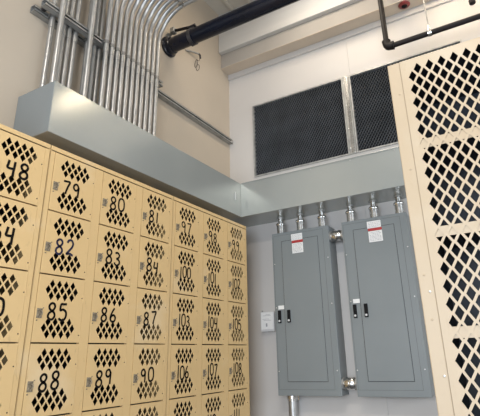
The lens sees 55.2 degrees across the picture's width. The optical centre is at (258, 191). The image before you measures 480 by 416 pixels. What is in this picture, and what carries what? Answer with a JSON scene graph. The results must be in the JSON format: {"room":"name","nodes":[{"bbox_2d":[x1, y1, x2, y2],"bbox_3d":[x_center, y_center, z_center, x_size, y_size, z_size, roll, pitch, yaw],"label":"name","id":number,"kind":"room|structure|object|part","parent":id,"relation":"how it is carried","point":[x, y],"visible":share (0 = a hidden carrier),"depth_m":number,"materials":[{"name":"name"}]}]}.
{"room":"locker room","nodes":[
{"label":"locker room","id":0,"kind":"room"},
{"bbox_2d":[0,0,229,177],"bbox_3d":[-1.849,-0.598,1.690,0.150,4.300,6.411,-12,-22,27],"label":"wall","id":1,"kind":"structure","parent":0,"point":[204,91],"depth_m":3.74,"materials":[{"name":"beige paint"}]},
{"bbox_2d":[13,81,240,218],"bbox_3d":[-0.726,-0.156,3.141,0.305,0.292,1.825,-12,-22,27],"label":"wireway","id":2,"kind":"object","parent":1,"relation":"attached to","point":[54,114],"visible":0.85,"depth_m":2.71,"materials":[{"name":"metal"}]},
{"bbox_2d":[39,0,57,86],"bbox_3d":[-1.248,-1.429,2.888,0.036,1.962,0.040,-12,-22,27],"label":"conduit","id":3,"kind":"object","parent":2,"relation":"attached to","point":[51,25],"visible":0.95,"depth_m":2.67,"materials":[{"name":"metal"}]},
{"bbox_2d":[49,0,66,82],"bbox_3d":[-0.820,-1.520,2.672,0.860,1.962,0.040,-12,-22,27],"label":"conduit","id":4,"kind":"object","parent":2,"relation":"attached to","point":[56,53],"visible":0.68,"depth_m":2.64,"materials":[{"name":"metal"}]},
{"bbox_2d":[56,0,69,81],"bbox_3d":[-1.209,-1.407,2.953,0.036,1.962,0.040,-12,-22,27],"label":"conduit","id":5,"kind":"object","parent":2,"relation":"attached to","point":[68,1],"visible":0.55,"depth_m":2.76,"materials":[{"name":"metal"}]},
{"bbox_2d":[59,0,75,85],"bbox_3d":[-1.189,-1.396,2.986,0.036,1.962,0.040,-12,-22,27],"label":"conduit","id":6,"kind":"object","parent":2,"relation":"attached to","point":[68,37],"visible":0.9,"depth_m":2.79,"materials":[{"name":"metal"}]},
{"bbox_2d":[66,0,81,88],"bbox_3d":[-1.167,-1.383,3.023,0.036,1.962,0.040,-12,-22,27],"label":"conduit","id":7,"kind":"object","parent":2,"relation":"attached to","point":[74,38],"visible":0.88,"depth_m":2.83,"materials":[{"name":"metal"}]},
{"bbox_2d":[79,0,91,94],"bbox_3d":[-1.119,-1.356,3.103,0.036,1.962,0.040,-12,-22,27],"label":"conduit","id":8,"kind":"object","parent":2,"relation":"attached to","point":[84,39],"visible":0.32,"depth_m":2.93,"materials":[{"name":"metal"}]},
{"bbox_2d":[41,0,162,87],"bbox_3d":[-1.012,-0.954,3.093,0.073,0.041,1.020,-12,-22,27],"label":"channel","id":9,"kind":"object","parent":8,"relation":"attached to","point":[46,5],"visible":0.37,"depth_m":2.83,"materials":[{"name":"metal"}]},
{"bbox_2d":[81,0,97,97],"bbox_3d":[-0.713,-1.460,2.849,0.860,1.962,0.040,-12,-22,27],"label":"conduit","id":10,"kind":"object","parent":2,"relation":"attached to","point":[86,73],"visible":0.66,"depth_m":2.85,"materials":[{"name":"metal"}]},
{"bbox_2d":[87,0,101,99],"bbox_3d":[-1.091,-1.340,3.149,0.036,1.962,0.040,-12,-22,27],"label":"conduit","id":11,"kind":"object","parent":2,"relation":"attached to","point":[99,2],"visible":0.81,"depth_m":2.98,"materials":[{"name":"metal"}]},
{"bbox_2d":[91,0,106,102],"bbox_3d":[-1.071,-1.329,3.182,0.036,1.962,0.040,-12,-22,27],"label":"conduit","id":12,"kind":"object","parent":2,"relation":"attached to","point":[104,2],"visible":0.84,"depth_m":3.01,"materials":[{"name":"metal"}]},
{"bbox_2d":[98,0,113,106],"bbox_3d":[-0.652,-1.424,2.954,0.861,1.962,0.041,-12,-22,27],"label":"conduit","id":13,"kind":"object","parent":2,"relation":"attached to","point":[106,41],"visible":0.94,"depth_m":2.97,"materials":[{"name":"metal"}]},
{"bbox_2d":[104,0,119,109],"bbox_3d":[-0.628,-1.411,2.994,0.861,1.962,0.041,-12,-22,27],"label":"conduit","id":14,"kind":"object","parent":2,"relation":"attached to","point":[117,2],"visible":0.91,"depth_m":3.02,"materials":[{"name":"metal"}]},
{"bbox_2d":[110,0,126,113],"bbox_3d":[-0.604,-1.397,3.034,0.861,1.962,0.041,-12,-22,27],"label":"conduit","id":15,"kind":"object","parent":2,"relation":"attached to","point":[123,3],"visible":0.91,"depth_m":3.06,"materials":[{"name":"metal"}]},
{"bbox_2d":[116,0,133,115],"bbox_3d":[-0.581,-1.384,3.074,0.861,1.962,0.041,-12,-22,27],"label":"conduit","id":16,"kind":"object","parent":2,"relation":"attached to","point":[130,2],"visible":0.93,"depth_m":3.11,"materials":[{"name":"metal"}]},
{"bbox_2d":[121,0,140,119],"bbox_3d":[-0.557,-1.370,3.113,0.861,1.962,0.041,-12,-22,27],"label":"conduit","id":17,"kind":"object","parent":2,"relation":"attached to","point":[137,2],"visible":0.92,"depth_m":3.15,"materials":[{"name":"metal"}]},
{"bbox_2d":[126,0,148,122],"bbox_3d":[-0.533,-1.357,3.153,0.861,1.962,0.041,-12,-22,27],"label":"conduit","id":18,"kind":"object","parent":2,"relation":"attached to","point":[144,2],"visible":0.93,"depth_m":3.20,"materials":[{"name":"metal"}]},
{"bbox_2d":[132,0,156,124],"bbox_3d":[-0.509,-1.343,3.193,0.861,1.962,0.041,-12,-22,27],"label":"conduit","id":19,"kind":"object","parent":2,"relation":"attached to","point":[150,4],"visible":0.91,"depth_m":3.25,"materials":[{"name":"metal"}]},
{"bbox_2d":[137,0,164,127],"bbox_3d":[-0.485,-1.330,3.233,0.861,1.962,0.041,-12,-22,27],"label":"conduit","id":20,"kind":"object","parent":2,"relation":"attached to","point":[156,6],"visible":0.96,"depth_m":3.29,"materials":[{"name":"metal"}]},
{"bbox_2d":[142,0,173,130],"bbox_3d":[-0.461,-1.316,3.272,0.861,1.962,0.041,-12,-22,27],"label":"conduit","id":21,"kind":"object","parent":2,"relation":"attached to","point":[161,9],"visible":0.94,"depth_m":3.34,"materials":[{"name":"metal"}]},
{"bbox_2d":[147,0,184,133],"bbox_3d":[-0.437,-1.303,3.312,0.861,1.962,0.041,-12,-22,27],"label":"conduit","id":22,"kind":"object","parent":2,"relation":"attached to","point":[175,3],"visible":0.91,"depth_m":3.40,"materials":[{"name":"metal"}]},
{"bbox_2d":[151,0,197,135],"bbox_3d":[-0.413,-1.289,3.352,0.861,1.962,0.041,-12,-22,27],"label":"conduit","id":23,"kind":"object","parent":2,"relation":"attached to","point":[180,6],"visible":0.94,"depth_m":3.45,"materials":[{"name":"metal"}]},
{"bbox_2d":[30,4,232,144],"bbox_3d":[-0.793,-0.775,3.557,0.045,0.041,2.129,-12,-22,27],"label":"channel","id":24,"kind":"object","parent":1,"relation":"attached to","point":[35,10],"visible":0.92,"depth_m":3.70,"materials":[{"name":"metal"}]},
{"bbox_2d":[185,49,200,70],"bbox_3d":[-0.598,-1.197,4.137,0.181,0.157,0.060,15,-26,-39],"label":"wall hook","id":25,"kind":"object","parent":1,"relation":"attached to","point":[199,54],"visible":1,"depth_m":4.17,"materials":[{"name":"metal"}]},
{"bbox_2d":[161,0,299,57],"bbox_3d":[1.385,-1.684,2.723,4.938,0.176,0.176,-12,-22,27],"label":"pipe","id":26,"kind":"object","parent":1,"relation":"attached to","point":[253,10],"visible":1,"depth_m":3.55,"materials":[{"name":"metal"}]},
{"bbox_2d":[166,23,197,46],"bbox_3d":[-0.635,-1.268,3.795,0.297,0.231,0.137,-12,-22,27],"label":"clamp","id":27,"kind":"object","parent":26,"relation":"attached to","point":[173,31],"visible":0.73,"depth_m":3.77,"materials":[{"name":"metal"}]},
{"bbox_3d":[-0.640,-1.348,3.806,0.179,0.053,0.025,-11,-22,25],"label":"brace arm","id":28,"kind":"part","parent":27,"relation":"part of","materials":[{"name":"black metal"}]},
{"bbox_2d":[204,0,252,15],"bbox_3d":[0.514,-3.032,1.632,5.240,0.100,7.291,-12,-22,27],"label":"ceiling","id":29,"kind":"structure","parent":0,"point":[218,6],"depth_m":4.62,"materials":[{"name":"beige paint"}]},
{"bbox_2d":[222,0,233,10],"bbox_3d":[-1.772,-2.706,2.166,0.035,0.018,6.091,-12,-22,27],"label":"trim","id":30,"kind":"structure","parent":29,"relation":"attached to","point":[226,2],"depth_m":4.60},
{"bbox_2d":[423,0,432,36],"bbox_3d":[1.251,-1.692,3.584,0.030,1.147,0.050,-12,-22,27],"label":"hanger","id":31,"kind":"object","parent":29,"relation":"hanging from","point":[429,32],"visible":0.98,"depth_m":3.41,"materials":[{"name":"metal"}]},
{"bbox_3d":[1.250,-1.721,3.594,0.011,1.084,0.010,-12,-22,27],"label":"rod","id":32,"kind":"part","parent":31,"relation":"part of","materials":[{"name":"metal"}]},
{"bbox_2d":[378,0,479,49],"bbox_3d":[2.392,-1.939,2.982,3.328,1.156,0.067,-12,-22,27],"label":"pipe","id":33,"kind":"object","parent":29,"relation":"hanging from","point":[387,44],"visible":1,"depth_m":3.46,"materials":[{"name":"black metal"}]},
{"bbox_2d":[468,0,475,5],"bbox_3d":[1.522,-1.820,3.464,0.046,1.003,0.045,-12,-22,27],"label":"sprinkler head","id":34,"kind":"object","parent":29,"relation":"hanging from","point":[471,2],"visible":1,"depth_m":3.29,"materials":[{"name":"black metal"}]},
{"bbox_2d":[229,0,479,415],"bbox_3d":[2.051,-0.130,3.339,4.940,4.300,0.660,-12,-22,27],"label":"wall","id":35,"kind":"structure","parent":0,"point":[363,51],"depth_m":3.89,"materials":[{"name":"white paint"}]},
{"bbox_2d":[261,310,275,331],"bbox_3d":[0.074,1.038,3.697,0.133,0.170,0.051,-12,-22,27],"label":"light switch","id":36,"kind":"object","parent":35,"relation":"attached to","point":[268,324],"visible":0.95,"depth_m":3.67,"materials":[{"name":"white plastic"}]},
{"bbox_2d":[219,0,359,54],"bbox_3d":[1.783,-2.055,3.635,4.940,0.462,0.193,-12,-22,27],"label":"trim","id":37,"kind":"structure","parent":35,"relation":"attached to","point":[299,12],"depth_m":4.34,"materials":[{"name":"paint"}]},
{"bbox_2d":[252,78,349,176],"bbox_3d":[0.351,-0.561,4.110,0.908,0.736,0.032,-12,-22,27],"label":"air vent","id":38,"kind":"object","parent":35,"relation":"in","point":[330,83],"visible":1,"depth_m":4.10,"materials":[{"name":"metal"}]},
{"bbox_2d":[272,225,348,399],"bbox_3d":[0.371,0.904,3.492,0.490,1.242,0.168,-12,-22,27],"label":"electrical panel","id":39,"kind":"object","parent":35,"relation":"attached to","point":[310,345],"visible":1,"depth_m":3.42,"materials":[{"name":"metal"}]},
{"bbox_3d":[0.161,0.958,3.514,0.025,0.092,0.012,-12,-22,27],"label":"handle","id":40,"kind":"part","parent":39,"relation":"part of","materials":[{"name":"black plastic"}]},
{"bbox_2d":[276,217,284,232],"bbox_3d":[0.183,0.287,3.810,0.078,0.145,0.078,-12,-22,27],"label":"stub","id":41,"kind":"object","parent":39,"relation":"on","point":[280,225],"visible":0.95,"depth_m":3.78,"materials":[{"name":"metal"}]},
{"bbox_3d":[0.229,0.942,3.474,0.025,0.092,0.012,-12,-22,27],"label":"handle","id":42,"kind":"part","parent":39,"relation":"part of","materials":[{"name":"black plastic"}]},
{"bbox_2d":[295,213,304,229],"bbox_3d":[0.339,0.253,3.728,0.078,0.145,0.078,-12,-22,27],"label":"stub","id":43,"kind":"object","parent":39,"relation":"on","point":[300,222],"visible":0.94,"depth_m":3.70,"materials":[{"name":"metal"}]},
{"bbox_3d":[0.334,0.863,3.447,0.308,1.042,0.004,-12,-22,27],"label":"door","id":44,"kind":"part","parent":39,"relation":"part of","materials":[{"name":"metal"}]},
{"bbox_2d":[317,209,326,225],"bbox_3d":[0.502,0.217,3.642,0.078,0.145,0.078,-12,-22,27],"label":"stub","id":45,"kind":"object","parent":39,"relation":"on","point":[321,218],"visible":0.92,"depth_m":3.62,"materials":[{"name":"metal"}]},
{"bbox_2d":[329,230,342,241],"bbox_3d":[0.604,0.337,3.518,0.108,0.087,0.087,-12,-22,27],"label":"conduit nipple","id":46,"kind":"object","parent":39,"relation":"attached to","point":[336,235],"visible":0.95,"depth_m":3.49,"materials":[{"name":"metal"}]},
{"bbox_2d":[341,377,356,389],"bbox_3d":[0.635,1.324,3.164,0.108,0.085,0.085,-12,-22,27],"label":"conduit nipple","id":47,"kind":"object","parent":39,"relation":"attached to","point":[347,383],"visible":0.88,"depth_m":3.14,"materials":[{"name":"metal"}]},
{"bbox_2d":[229,146,405,226],"bbox_3d":[0.942,-0.113,3.412,2.939,0.294,0.304,-12,-22,27],"label":"wireway","id":48,"kind":"object","parent":35,"relation":"attached to","point":[378,176],"visible":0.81,"depth_m":3.51,"materials":[{"name":"metal"}]},
{"bbox_2d":[221,0,431,74],"bbox_3d":[1.802,-1.768,3.552,4.940,0.180,0.149,-12,-22,27],"label":"trim","id":49,"kind":"structure","parent":35,"relation":"attached to","point":[362,7],"depth_m":4.20,"materials":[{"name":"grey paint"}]},
{"bbox_2d":[228,0,452,80],"bbox_3d":[1.838,-1.635,3.564,4.940,0.060,0.020,-12,-22,27],"label":"trim","id":50,"kind":"structure","parent":35,"relation":"attached to","point":[433,3],"depth_m":4.14,"materials":[{"name":"white paint"}]},
{"bbox_2d":[342,76,356,154],"bbox_3d":[0.769,-0.655,3.884,0.056,0.736,0.044,-12,-22,27],"label":"grille mullion","id":51,"kind":"object","parent":35,"relation":"attached to","point":[345,80],"visible":1,"depth_m":3.86,"materials":[{"name":"metal"}]},
{"bbox_2d":[341,212,434,397],"bbox_3d":[0.887,0.777,3.225,0.481,1.212,0.168,-12,-22,27],"label":"electrical panel","id":52,"kind":"object","parent":35,"relation":"attached to","point":[391,350],"visible":0.98,"depth_m":3.15,"materials":[{"name":"metal"}]},
{"bbox_2d":[345,204,355,221],"bbox_3d":[0.707,0.172,3.534,0.078,0.145,0.078,-12,-22,27],"label":"stub","id":53,"kind":"object","parent":52,"relation":"on","point":[350,213],"visible":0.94,"depth_m":3.51,"materials":[{"name":"metal"}]},
{"bbox_3d":[0.681,0.844,3.240,0.025,0.092,0.012,-12,-22,27],"label":"handle","id":54,"kind":"part","parent":52,"relation":"part of","materials":[{"name":"black plastic"}]},
{"bbox_3d":[0.749,0.827,3.200,0.025,0.092,0.012,-12,-22,27],"label":"handle","id":55,"kind":"part","parent":52,"relation":"part of","materials":[{"name":"black plastic"}]},
{"bbox_2d":[368,200,378,217],"bbox_3d":[0.865,0.137,3.451,0.078,0.145,0.078,-12,-22,27],"label":"stub","id":56,"kind":"object","parent":52,"relation":"on","point":[373,209],"visible":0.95,"depth_m":3.42,"materials":[{"name":"metal"}]},
{"bbox_2d":[370,231,380,240],"bbox_3d":[0.845,0.320,3.320,0.083,0.062,0.001,-12,-22,27],"label":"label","id":57,"kind":"object","parent":52,"relation":"attached to","point":[374,235],"depth_m":3.32,"materials":[{"name":"white paper"}]},
{"bbox_3d":[0.850,0.749,3.176,0.299,1.042,0.004,-12,-22,27],"label":"door","id":58,"kind":"part","parent":52,"relation":"part of","materials":[{"name":"metal"}]},
{"bbox_2d":[393,195,403,212],"bbox_3d":[1.028,0.101,3.365,0.078,0.145,0.078,-12,-22,27],"label":"stub","id":59,"kind":"object","parent":52,"relation":"on","point":[399,205],"visible":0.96,"depth_m":3.34,"materials":[{"name":"metal"}]},
{"bbox_2d":[398,1,409,8],"bbox_3d":[1.207,-1.542,3.803,0.096,0.028,0.096,-12,-22,27],"label":"fire alarm","id":60,"kind":"object","parent":35,"relation":"attached to","point":[404,4],"visible":1,"depth_m":3.79,"materials":[{"name":"red plastic"}]},
{"bbox_2d":[348,40,461,152],"bbox_3d":[1.196,-0.747,3.666,0.917,0.736,0.032,-12,-22,27],"label":"air vent","id":61,"kind":"object","parent":35,"relation":"in","point":[375,69],"visible":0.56,"depth_m":3.79,"materials":[{"name":"metal"}]},
{"bbox_3d":[0.645,1.108,0.148,5.240,0.100,7.291,-12,-22,27],"label":"floor","id":62,"kind":"structure","parent":0,"visible":0},
{"bbox_2d":[0,124,50,415],"bbox_3d":[-1.338,0.595,1.592,0.347,1.958,0.914,-12,-22,27],"label":"lockers","id":63,"kind":"object","parent":62,"relation":"on","point":[24,159],"visible":1,"depth_m":2.00,"materials":[{"name":"metal"}]},
{"bbox_3d":[-1.058,0.731,1.748,0.016,0.290,0.249,-12,-22,27],"label":"locker door","id":64,"kind":"part","parent":63,"relation":"part of","materials":[{"name":"metal"}]},
{"bbox_3d":[-1.066,0.452,1.848,0.016,0.290,0.249,-12,-22,27],"label":"locker door","id":65,"kind":"part","parent":63,"relation":"part of","materials":[{"name":"metal"}]},
{"bbox_3d":[-1.075,0.173,1.948,0.016,0.290,0.249,-12,-22,27],"label":"locker door","id":66,"kind":"part","parent":63,"relation":"part of","materials":[{"name":"metal"}]},
{"bbox_3d":[-1.084,-0.106,2.048,0.016,0.290,0.249,-12,-22,27],"label":"locker door","id":67,"kind":"part","parent":63,"relation":"part of","materials":[{"name":"metal"}]},
{"bbox_2d":[14,145,172,415],"bbox_3d":[-0.885,0.851,2.347,0.347,1.958,0.914,-12,-22,27],"label":"lockers","id":68,"kind":"object","parent":62,"relation":"on","point":[96,341],"visible":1,"depth_m":2.34,"materials":[{"name":"metal"}]},
{"bbox_3d":[-0.906,0.817,2.001,0.016,0.290,0.249,-12,-22,27],"label":"locker door","id":69,"kind":"part","parent":68,"relation":"part of","materials":[{"name":"metal"}]},
{"bbox_3d":[-0.915,0.537,2.101,0.016,0.290,0.249,-12,-22,27],"label":"locker door","id":70,"kind":"part","parent":68,"relation":"part of","materials":[{"name":"metal"}]},
{"bbox_3d":[-0.924,0.259,2.201,0.016,0.290,0.249,-12,-22,27],"label":"locker door","id":71,"kind":"part","parent":68,"relation":"part of","materials":[{"name":"metal"}]},
{"bbox_3d":[-0.932,-0.020,2.301,0.016,0.290,0.249,-12,-22,27],"label":"locker door","id":72,"kind":"part","parent":68,"relation":"part of","materials":[{"name":"metal"}]},
{"bbox_3d":[-0.746,1.181,2.152,0.016,0.290,0.249,-12,-22,27],"label":"locker door","id":73,"kind":"part","parent":68,"relation":"part of","materials":[{"name":"metal"}]},
{"bbox_3d":[-0.755,0.902,2.252,0.016,0.290,0.249,-12,-22,27],"label":"locker door","id":74,"kind":"part","parent":68,"relation":"part of","materials":[{"name":"metal"}]},
{"bbox_3d":[-0.764,0.623,2.352,0.016,0.290,0.249,-12,-22,27],"label":"locker door","id":75,"kind":"part","parent":68,"relation":"part of","materials":[{"name":"metal"}]},
{"bbox_3d":[-0.773,0.344,2.452,0.016,0.290,0.249,-12,-22,27],"label":"locker door","id":76,"kind":"part","parent":68,"relation":"part of","materials":[{"name":"metal"}]},
{"bbox_3d":[-0.782,0.065,2.552,0.016,0.290,0.249,-12,-22,27],"label":"locker door","id":77,"kind":"part","parent":68,"relation":"part of","materials":[{"name":"metal"}]},
{"bbox_3d":[-0.596,1.266,2.403,0.016,0.290,0.249,-12,-22,27],"label":"locker door","id":78,"kind":"part","parent":68,"relation":"part of","materials":[{"name":"metal"}]},
{"bbox_3d":[-0.604,0.987,2.503,0.016,0.290,0.249,-12,-22,27],"label":"locker door","id":79,"kind":"part","parent":68,"relation":"part of","materials":[{"name":"metal"}]},
{"bbox_3d":[-0.613,0.708,2.603,0.016,0.290,0.249,-12,-22,27],"label":"locker door","id":80,"kind":"part","parent":68,"relation":"part of","materials":[{"name":"metal"}]},
{"bbox_3d":[-0.622,0.429,2.703,0.016,0.290,0.249,-12,-22,27],"label":"locker door","id":81,"kind":"part","parent":68,"relation":"part of","materials":[{"name":"metal"}]},
{"bbox_3d":[-0.631,0.150,2.803,0.016,0.290,0.249,-12,-22,27],"label":"locker door","id":82,"kind":"part","parent":68,"relation":"part of","materials":[{"name":"metal"}]},
{"bbox_2d":[166,196,249,415],"bbox_3d":[-0.432,1.107,3.100,0.347,1.958,0.914,-12,-22,27],"label":"lockers","id":83,"kind":"object","parent":62,"relation":"on","point":[208,362],"visible":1,"depth_m":3.09,"materials":[{"name":"metal"}]},
{"bbox_3d":[-0.445,1.351,2.654,0.016,0.290,0.249,-12,-22,27],"label":"locker door","id":84,"kind":"part","parent":83,"relation":"part of","materials":[{"name":"metal"}]},
{"bbox_3d":[-0.454,1.072,2.754,0.016,0.290,0.249,-12,-22,27],"label":"locker door","id":85,"kind":"part","parent":83,"relation":"part of","materials":[{"name":"metal"}]},
{"bbox_3d":[-0.462,0.793,2.854,0.016,0.290,0.249,-12,-22,27],"label":"locker door","id":86,"kind":"part","parent":83,"relation":"part of","materials":[{"name":"metal"}]},
{"bbox_3d":[-0.471,0.514,2.954,0.016,0.290,0.249,-12,-22,27],"label":"locker door","id":87,"kind":"part","parent":83,"relation":"part of","materials":[{"name":"metal"}]},
{"bbox_3d":[-0.480,0.235,3.054,0.016,0.290,0.249,-12,-22,27],"label":"locker door","id":88,"kind":"part","parent":83,"relation":"part of","materials":[{"name":"metal"}]},
{"bbox_3d":[-0.294,1.436,2.905,0.016,0.290,0.249,-12,-22,27],"label":"locker door","id":89,"kind":"part","parent":83,"relation":"part of","materials":[{"name":"metal"}]},
{"bbox_3d":[-0.303,1.157,3.005,0.016,0.290,0.249,-12,-22,27],"label":"locker door","id":90,"kind":"part","parent":83,"relation":"part of","materials":[{"name":"metal"}]},
{"bbox_3d":[-0.312,0.878,3.105,0.016,0.290,0.249,-12,-22,27],"label":"locker door","id":91,"kind":"part","parent":83,"relation":"part of","materials":[{"name":"metal"}]},
{"bbox_3d":[-0.320,0.600,3.205,0.016,0.290,0.249,-12,-22,27],"label":"locker door","id":92,"kind":"part","parent":83,"relation":"part of","materials":[{"name":"metal"}]},
{"bbox_3d":[-0.329,0.321,3.305,0.016,0.290,0.249,-12,-22,27],"label":"locker door","id":93,"kind":"part","parent":83,"relation":"part of","materials":[{"name":"metal"}]},
{"bbox_3d":[-0.178,0.406,3.556,0.016,0.290,0.249,-12,-22,27],"label":"locker door","id":94,"kind":"part","parent":83,"relation":"part of","materials":[{"name":"metal"}]},
{"bbox_3d":[-0.170,0.685,3.456,0.016,0.290,0.249,-12,-22,27],"label":"locker door","id":95,"kind":"part","parent":83,"relation":"part of","materials":[{"name":"metal"}]},
{"bbox_3d":[-0.161,0.964,3.356,0.016,0.290,0.249,-12,-22,27],"label":"locker door","id":96,"kind":"part","parent":83,"relation":"part of","materials":[{"name":"metal"}]},
{"bbox_3d":[-0.143,1.522,3.156,0.016,0.290,0.249,-12,-22,27],"label":"locker door","id":97,"kind":"part","parent":83,"relation":"part of","materials":[{"name":"metal"}]},
{"bbox_3d":[-0.152,1.243,3.256,0.016,0.290,0.249,-12,-22,27],"label":"locker door","id":98,"kind":"part","parent":83,"relation":"part of","materials":[{"name":"metal"}]},
{"bbox_2d":[287,396,297,415],"bbox_3d":[0.261,1.825,3.281,0.080,0.687,0.080,-12,-22,27],"label":"conduit","id":99,"kind":"object","parent":62,"relation":"on","point":[292,400],"visible":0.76,"depth_m":3.35,"materials":[{"name":"metal"}]},
{"bbox_2d":[387,37,479,415],"bbox_3d":[0.804,0.463,1.403,0.483,1.952,0.383,-12,-22,27],"label":"locker","id":100,"kind":"object","parent":62,"relation":"on","point":[435,94],"visible":1,"depth_m":1.53,"materials":[{"name":"beige metal"}]},
{"bbox_2d":[423,136,479,174],"bbox_3d":[0.784,-0.154,1.624,0.388,0.002,0.368,-12,-22,27],"label":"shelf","id":101,"kind":"object","parent":100,"relation":"attached to","point":[468,164],"depth_m":1.68,"materials":[{"name":"beige metal"}]}
]}

